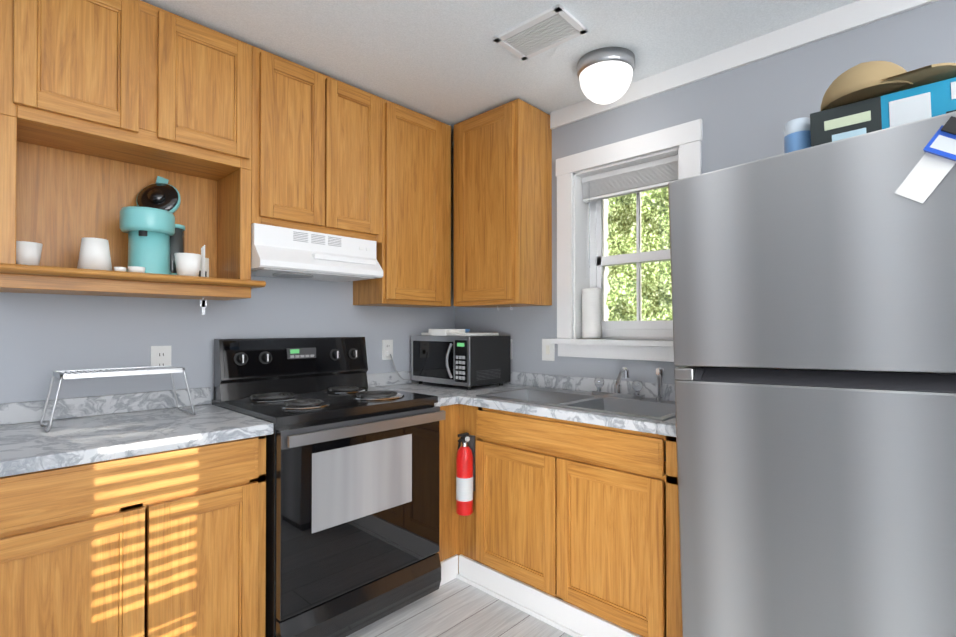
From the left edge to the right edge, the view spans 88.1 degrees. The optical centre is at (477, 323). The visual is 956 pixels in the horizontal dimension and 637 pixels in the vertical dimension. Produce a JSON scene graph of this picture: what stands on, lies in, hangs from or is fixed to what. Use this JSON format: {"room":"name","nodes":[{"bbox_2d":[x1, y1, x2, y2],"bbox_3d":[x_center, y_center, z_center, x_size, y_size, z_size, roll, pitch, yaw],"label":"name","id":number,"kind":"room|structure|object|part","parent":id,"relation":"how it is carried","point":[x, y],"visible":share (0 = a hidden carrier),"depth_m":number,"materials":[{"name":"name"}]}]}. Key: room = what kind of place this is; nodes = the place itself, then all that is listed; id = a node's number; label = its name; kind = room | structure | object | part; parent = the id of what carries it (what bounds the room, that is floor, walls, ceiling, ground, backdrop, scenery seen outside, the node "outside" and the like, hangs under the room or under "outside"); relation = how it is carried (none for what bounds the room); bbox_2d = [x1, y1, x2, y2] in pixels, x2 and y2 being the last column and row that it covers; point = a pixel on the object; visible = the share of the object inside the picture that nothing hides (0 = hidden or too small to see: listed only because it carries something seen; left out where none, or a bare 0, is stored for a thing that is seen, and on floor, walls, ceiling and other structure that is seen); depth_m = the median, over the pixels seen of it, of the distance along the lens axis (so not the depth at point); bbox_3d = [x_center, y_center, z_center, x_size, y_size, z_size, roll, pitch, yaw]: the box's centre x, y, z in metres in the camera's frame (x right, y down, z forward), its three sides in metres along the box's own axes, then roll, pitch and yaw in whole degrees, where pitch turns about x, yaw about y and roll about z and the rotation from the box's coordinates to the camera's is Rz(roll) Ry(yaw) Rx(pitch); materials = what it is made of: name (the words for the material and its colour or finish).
{"room":"kitchen","nodes":[
{"label":"kitchen","id":0,"kind":"room"},
{"bbox_2d":[0,147,454,424],"bbox_3d":[-1.514,0.039,2.066,0.270,2.460,4.200,0,-1,44],"label":"wall","id":1,"kind":"structure","parent":0,"point":[43,337],"depth_m":2.07,"materials":[{"name":"grey paint"}]},
{"bbox_2d":[0,0,251,180],"bbox_3d":[-1.315,-0.913,1.898,0.299,0.530,0.770,0,-1,44],"label":"upper cabinet","id":2,"kind":"object","parent":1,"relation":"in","point":[139,82],"depth_m":1.77,"materials":[{"name":"brown wood"}]},
{"bbox_2d":[0,263,265,300],"bbox_3d":[-1.291,-0.143,1.875,0.355,0.070,0.820,0,-1,44],"label":"shelf board","id":3,"kind":"object","parent":1,"relation":"attached to","point":[16,278],"visible":1,"depth_m":1.75,"materials":[{"name":"brown wood"}]},
{"bbox_2d":[0,114,16,263],"bbox_3d":[-1.572,-0.415,1.638,0.279,0.469,0.045,0,-1,44],"label":"panel","id":4,"kind":"object","parent":3,"relation":"on","point":[8,157],"visible":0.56,"depth_m":1.54,"materials":[{"name":"brown wood"}]},
{"bbox_2d":[16,241,42,265],"bbox_3d":[-1.493,-0.223,1.633,0.080,0.085,0.080,0,-1,44],"label":"cup","id":5,"kind":"object","parent":3,"relation":"on","point":[28,253],"visible":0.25,"depth_m":1.61,"materials":[{"name":"white ceramic"}]},
{"bbox_2d":[77,237,111,270],"bbox_3d":[-1.343,-0.237,1.732,0.100,0.115,0.100,0,-1,44],"label":"cup","id":6,"kind":"object","parent":3,"relation":"on","point":[94,253],"visible":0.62,"depth_m":1.70,"materials":[{"name":"white ceramic"}]},
{"bbox_2d":[16,141,216,277],"bbox_3d":[-1.419,-0.412,1.993,0.011,0.469,0.679,0,-1,44],"label":"panel","id":7,"kind":"object","parent":3,"relation":"on","point":[67,202],"visible":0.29,"depth_m":1.90,"materials":[{"name":"brown wood"}]},
{"bbox_2d":[114,267,125,271],"bbox_3d":[-1.251,-0.188,1.727,0.036,0.016,0.036,0,-1,44],"label":"cup","id":8,"kind":"object","parent":3,"relation":"on","point":[120,269],"visible":0.83,"depth_m":1.71,"materials":[{"name":"white ceramic"}]},
{"bbox_2d":[128,266,144,272],"bbox_3d":[-1.224,-0.190,1.770,0.052,0.022,0.052,0,-1,44],"label":"cup","id":9,"kind":"object","parent":3,"relation":"on","point":[136,269],"visible":0.77,"depth_m":1.75,"materials":[{"name":"white ceramic"}]},
{"bbox_2d":[119,176,184,274],"bbox_3d":[-1.266,-0.389,1.926,0.244,0.423,0.227,0,-1,44],"label":"coffee maker","id":10,"kind":"object","parent":3,"relation":"on","point":[153,231],"visible":0.85,"depth_m":1.86,"materials":[{"name":"teal plastic"}]},
{"bbox_2d":[174,253,200,276],"bbox_3d":[-1.110,-0.221,1.890,0.090,0.085,0.090,0,-1,44],"label":"cup","id":11,"kind":"object","parent":3,"relation":"on","point":[187,264],"visible":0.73,"depth_m":1.86,"materials":[{"name":"white ceramic"}]},
{"bbox_2d":[201,245,204,276],"bbox_3d":[-1.083,-0.244,1.945,0.007,0.131,0.013,0,-1,44],"label":"sticks","id":12,"kind":"object","parent":3,"relation":"on","point":[203,261],"visible":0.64,"depth_m":1.94,"materials":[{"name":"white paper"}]},
{"bbox_2d":[200,296,206,314],"bbox_3d":[-1.057,-0.069,1.901,0.018,0.072,0.024,0,-1,44],"label":"keys","id":13,"kind":"object","parent":3,"relation":"attached to","point":[203,304],"visible":1,"depth_m":1.90,"materials":[{"name":"silver metal"}]},
{"bbox_2d":[217,168,250,279],"bbox_3d":[-1.072,-0.410,2.163,0.279,0.469,0.045,0,-1,44],"label":"panel","id":14,"kind":"object","parent":3,"relation":"on","point":[233,225],"visible":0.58,"depth_m":2.09,"materials":[{"name":"brown wood"}]},
{"bbox_2d":[150,346,170,373],"bbox_3d":[-1.334,0.154,2.080,0.010,0.118,0.075,0,-1,44],"label":"electrical outlet","id":15,"kind":"object","parent":1,"relation":"attached to","point":[160,356],"visible":0.69,"depth_m":2.08,"materials":[{"name":"white plastic"}]},
{"bbox_2d":[251,46,381,243],"bbox_3d":[-0.820,-0.796,2.416,0.299,0.755,0.664,0,-1,44],"label":"upper cabinet","id":16,"kind":"object","parent":1,"relation":"attached to","point":[316,157],"visible":0.83,"depth_m":2.27,"materials":[{"name":"brown wood"}]},
{"bbox_2d":[251,223,382,281],"bbox_3d":[-0.814,-0.318,2.373,0.360,0.200,0.610,0,-1,44],"label":"range hood","id":17,"kind":"object","parent":1,"relation":"attached to","point":[280,252],"visible":0.98,"depth_m":2.24,"materials":[{"name":"white metal"}]},
{"bbox_2d":[382,340,392,359],"bbox_3d":[-0.526,0.156,2.912,0.030,0.118,0.075,0,-1,44],"label":"electrical outlet","id":18,"kind":"object","parent":1,"relation":"attached to","point":[387,348],"visible":0.94,"depth_m":2.91,"materials":[{"name":"white plastic"}]},
{"bbox_2d":[353,98,450,307],"bbox_3d":[-0.421,-0.635,2.833,0.299,1.070,0.490,0,-1,44],"label":"upper cabinet","id":19,"kind":"object","parent":1,"relation":"attached to","point":[413,253],"visible":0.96,"depth_m":2.70,"materials":[{"name":"brown wood"}]},
{"bbox_2d":[377,382,532,406],"bbox_3d":[-0.160,0.385,2.806,0.704,0.040,0.754,0,-1,44],"label":"countertop","id":20,"kind":"structure","parent":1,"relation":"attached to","point":[447,394],"depth_m":2.72,"materials":[{"name":"stone"}]},
{"bbox_2d":[411,329,509,389],"bbox_3d":[-0.119,0.200,2.940,0.491,0.332,0.388,0,-1,44],"label":"microwave","id":21,"kind":"object","parent":20,"relation":"on","point":[468,362],"depth_m":2.80,"materials":[{"name":"black metal"}]},
{"bbox_2d":[390,354,409,379],"bbox_3d":[-0.463,0.262,2.945,0.144,0.164,0.012,0,-1,-43],"label":"power cord","id":22,"kind":"object","parent":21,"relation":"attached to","point":[396,370],"visible":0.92,"depth_m":2.92,"materials":[{"name":"grey plastic"}]},
{"bbox_3d":[-0.123,0.054,2.967,0.400,0.039,0.335,0,-1,44],"label":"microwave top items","id":23,"kind":"part","parent":21,"relation":"part of"},
{"bbox_2d":[346,578,572,636],"bbox_3d":[-0.019,1.307,0.630,4.400,0.100,4.200,0,-1,44],"label":"floor","id":24,"kind":"structure","parent":0,"point":[456,607],"depth_m":2.12,"materials":[{"name":"grey wood"}]},
{"bbox_2d":[0,435,265,636],"bbox_3d":[-1.565,0.828,1.358,0.619,0.869,1.715,0,-1,44],"label":"base cabinet","id":25,"kind":"object","parent":24,"relation":"on","point":[171,543],"depth_m":1.49,"materials":[{"name":"brown wood"}]},
{"bbox_2d":[0,404,272,476],"bbox_3d":[-1.562,0.373,1.366,0.659,0.040,1.725,0,-1,44],"label":"countertop","id":26,"kind":"structure","parent":25,"relation":"on","point":[29,447],"depth_m":1.59,"materials":[{"name":"stone"}]},
{"bbox_2d":[40,365,194,431],"bbox_3d":[-1.324,0.264,1.835,0.208,0.185,0.440,0,-1,44],"label":"wire shelf rack","id":27,"kind":"object","parent":26,"relation":"on","point":[85,373],"visible":1,"depth_m":1.78,"materials":[{"name":"grey metal"}]},
{"bbox_2d":[212,337,445,636],"bbox_3d":[-0.662,0.670,2.229,0.720,1.200,0.768,0,-1,44],"label":"range","id":28,"kind":"object","parent":24,"relation":"on","point":[352,501],"visible":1,"depth_m":2.02,"materials":[{"name":"black metal"}]},
{"bbox_2d":[437,404,477,573],"bbox_3d":[-0.118,0.837,2.394,0.158,0.869,0.219,0,-1,44],"label":"cabinet filler","id":29,"kind":"object","parent":24,"relation":"on","point":[457,534],"visible":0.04,"depth_m":2.45,"materials":[{"name":"brown wood"}]},
{"bbox_2d":[456,432,474,515],"bbox_3d":[-0.065,0.728,2.407,0.094,0.387,0.095,0,-1,44],"label":"fire extinguisher","id":30,"kind":"object","parent":29,"relation":"attached to","point":[465,472],"visible":1,"depth_m":2.37,"materials":[{"name":"red paint"}]},
{"bbox_2d":[476,407,682,636],"bbox_3d":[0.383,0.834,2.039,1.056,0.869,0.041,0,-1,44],"label":"base cabinet","id":31,"kind":"object","parent":24,"relation":"on","point":[571,512],"depth_m":1.98,"materials":[{"name":"brown wood"}]},
{"bbox_2d":[440,554,642,636],"bbox_3d":[0.266,1.213,2.013,1.194,0.110,0.202,0,-1,44],"label":"baseboard","id":32,"kind":"structure","parent":31,"relation":"attached to","point":[564,616],"depth_m":2.16,"materials":[{"name":"white paint"}]},
{"bbox_2d":[469,396,661,433],"bbox_3d":[0.313,0.379,2.107,0.944,0.040,0.054,0,-1,44],"label":"countertop","id":33,"kind":"structure","parent":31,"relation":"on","point":[623,422],"depth_m":2.01,"materials":[{"name":"stone"}]},
{"bbox_2d":[476,387,675,461],"bbox_3d":[0.491,0.443,2.293,0.945,0.176,0.460,0,-1,44],"label":"double-bowl sink","id":34,"kind":"object","parent":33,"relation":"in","point":[651,409],"visible":0.31,"depth_m":2.31,"materials":[{"name":"silver metal"}]},
{"bbox_2d":[592,367,664,401],"bbox_3d":[0.674,0.277,2.305,0.355,0.155,0.158,0,-1,44],"label":"faucet","id":35,"kind":"object","parent":34,"relation":"on","point":[637,385],"visible":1,"depth_m":2.31,"materials":[{"name":"silver metal"}]},
{"bbox_2d":[657,417,675,436],"bbox_3d":[0.893,0.378,1.921,0.150,0.040,0.584,0,-1,44],"label":"countertop","id":36,"kind":"structure","parent":31,"relation":"on","point":[667,428],"depth_m":1.74,"materials":[{"name":"stone"}]},
{"bbox_2d":[664,461,665,636],"bbox_3d":[0.532,0.901,2.281,1.137,0.740,0.512,0,-1,44],"label":"cabinet","id":37,"kind":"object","parent":24,"relation":"on","point":[665,540],"depth_m":2.29,"materials":[{"name":"brown wood"}]},
{"bbox_2d":[668,111,955,636],"bbox_3d":[1.121,0.411,1.419,0.760,1.682,0.780,0,-2,-44],"label":"refrigerator","id":38,"kind":"object","parent":24,"relation":"on","point":[814,312],"visible":1,"depth_m":1.19,"materials":[{"name":"grey metal"}]},
{"bbox_2d":[784,117,810,152],"bbox_3d":[0.901,-0.497,1.386,0.073,0.141,0.070,0,-1,44],"label":"wipes canister","id":39,"kind":"object","parent":38,"relation":"on","point":[797,133],"visible":0.5,"depth_m":1.36,"materials":[{"name":"blue plastic"}]},
{"bbox_2d":[895,116,955,203],"bbox_3d":[0.955,-0.338,1.028,0.138,0.166,0.029,0,-1,44],"label":"clip","id":40,"kind":"object","parent":38,"relation":"attached to","point":[929,171],"visible":1,"depth_m":1.04,"materials":[{"name":"white plastic"}]},
{"bbox_2d":[141,0,858,147],"bbox_3d":[-0.019,-1.253,0.652,4.400,0.100,4.200,0,-1,44],"label":"ceiling","id":41,"kind":"structure","parent":0,"point":[451,63],"depth_m":2.06,"materials":[{"name":"white paint"}]},
{"bbox_2d":[493,4,587,60],"bbox_3d":[0.254,-1.185,2.030,0.328,0.012,0.222,0,-1,44],"label":"ceiling vent","id":42,"kind":"object","parent":41,"relation":"in","point":[554,26],"visible":1,"depth_m":2.01,"materials":[{"name":"white paint"}]},
{"bbox_2d":[577,47,634,103],"bbox_3d":[0.583,-1.099,2.253,0.256,0.180,0.256,0,-1,44],"label":"dome ceiling light","id":43,"kind":"object","parent":41,"relation":"attached to","point":[606,82],"depth_m":2.17,"materials":[{"name":"white glass"}]},
{"bbox_3d":[0.583,-1.162,2.254,0.256,0.055,0.256,0,-1,44],"label":"ceiling light base","id":44,"kind":"part","parent":43,"relation":"part of","materials":[{"name":"silver metal"}]},
{"bbox_2d":[455,0,955,400],"bbox_3d":[1.337,0.039,2.064,3.900,2.460,0.270,0,-1,44],"label":"wall","id":45,"kind":"structure","parent":0,"point":[746,113],"depth_m":2.19,"materials":[{"name":"grey paint"}]},
{"bbox_2d":[454,98,551,309],"bbox_3d":[0.130,-0.622,2.839,0.490,1.096,0.319,0,-1,44],"label":"upper cabinet","id":46,"kind":"object","parent":45,"relation":"attached to","point":[502,205],"visible":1,"depth_m":2.69,"materials":[{"name":"brown wood"}]},
{"bbox_2d":[510,339,511,358],"bbox_3d":[0.178,0.157,3.003,0.075,0.120,0.006,0,-1,44],"label":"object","id":47,"kind":"structure","parent":45,"relation":"attached to","point":[510,348],"depth_m":2.98,"materials":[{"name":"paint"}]},
{"bbox_2d":[542,339,554,360],"bbox_3d":[0.396,0.150,2.793,0.084,0.124,0.010,0,-1,44],"label":"light switch","id":48,"kind":"object","parent":45,"relation":"attached to","point":[548,350],"visible":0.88,"depth_m":2.79,"materials":[{"name":"white plastic"}]},
{"bbox_2d":[538,387,674,401],"bbox_3d":[0.674,0.382,2.485,0.944,0.040,0.068,0,-1,44],"label":"countertop","id":49,"kind":"structure","parent":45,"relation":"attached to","point":[590,392],"depth_m":2.63,"materials":[{"name":"stone"}]},
{"bbox_2d":[551,119,702,361],"bbox_3d":[0.751,-0.366,2.510,0.800,1.093,0.173,0,-1,44],"label":"window frame","id":50,"kind":"structure","parent":45,"relation":"in","point":[686,138],"depth_m":2.54,"materials":[{"name":"white paint"}]},
{"bbox_2d":[582,288,601,338],"bbox_3d":[0.616,-0.052,2.678,0.104,0.270,0.104,0,-1,44],"label":"paper towel roll","id":51,"kind":"object","parent":50,"relation":"on","point":[591,316],"visible":1,"depth_m":2.63,"materials":[{"name":"white paper"}]},
{"bbox_3d":[0.751,0.132,2.506,0.800,0.098,0.173,0,-1,44],"label":"window stool apron","id":52,"kind":"part","parent":50,"relation":"part of","materials":[{"name":"white wood"}]},
{"bbox_2d":[582,155,677,267],"bbox_3d":[0.784,-0.524,2.547,0.548,0.560,0.044,0,-1,44],"label":"window blind","id":53,"kind":"object","parent":50,"relation":"attached to","point":[652,175],"visible":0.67,"depth_m":2.53,"materials":[{"name":"white paint"}]},
{"bbox_2d":[590,187,672,336],"bbox_3d":[0.860,-0.366,2.625,0.556,0.876,0.080,0,-1,44],"label":"window","id":54,"kind":"structure","parent":45,"relation":"in","point":[630,266],"depth_m":2.63,"materials":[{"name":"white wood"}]}
]}

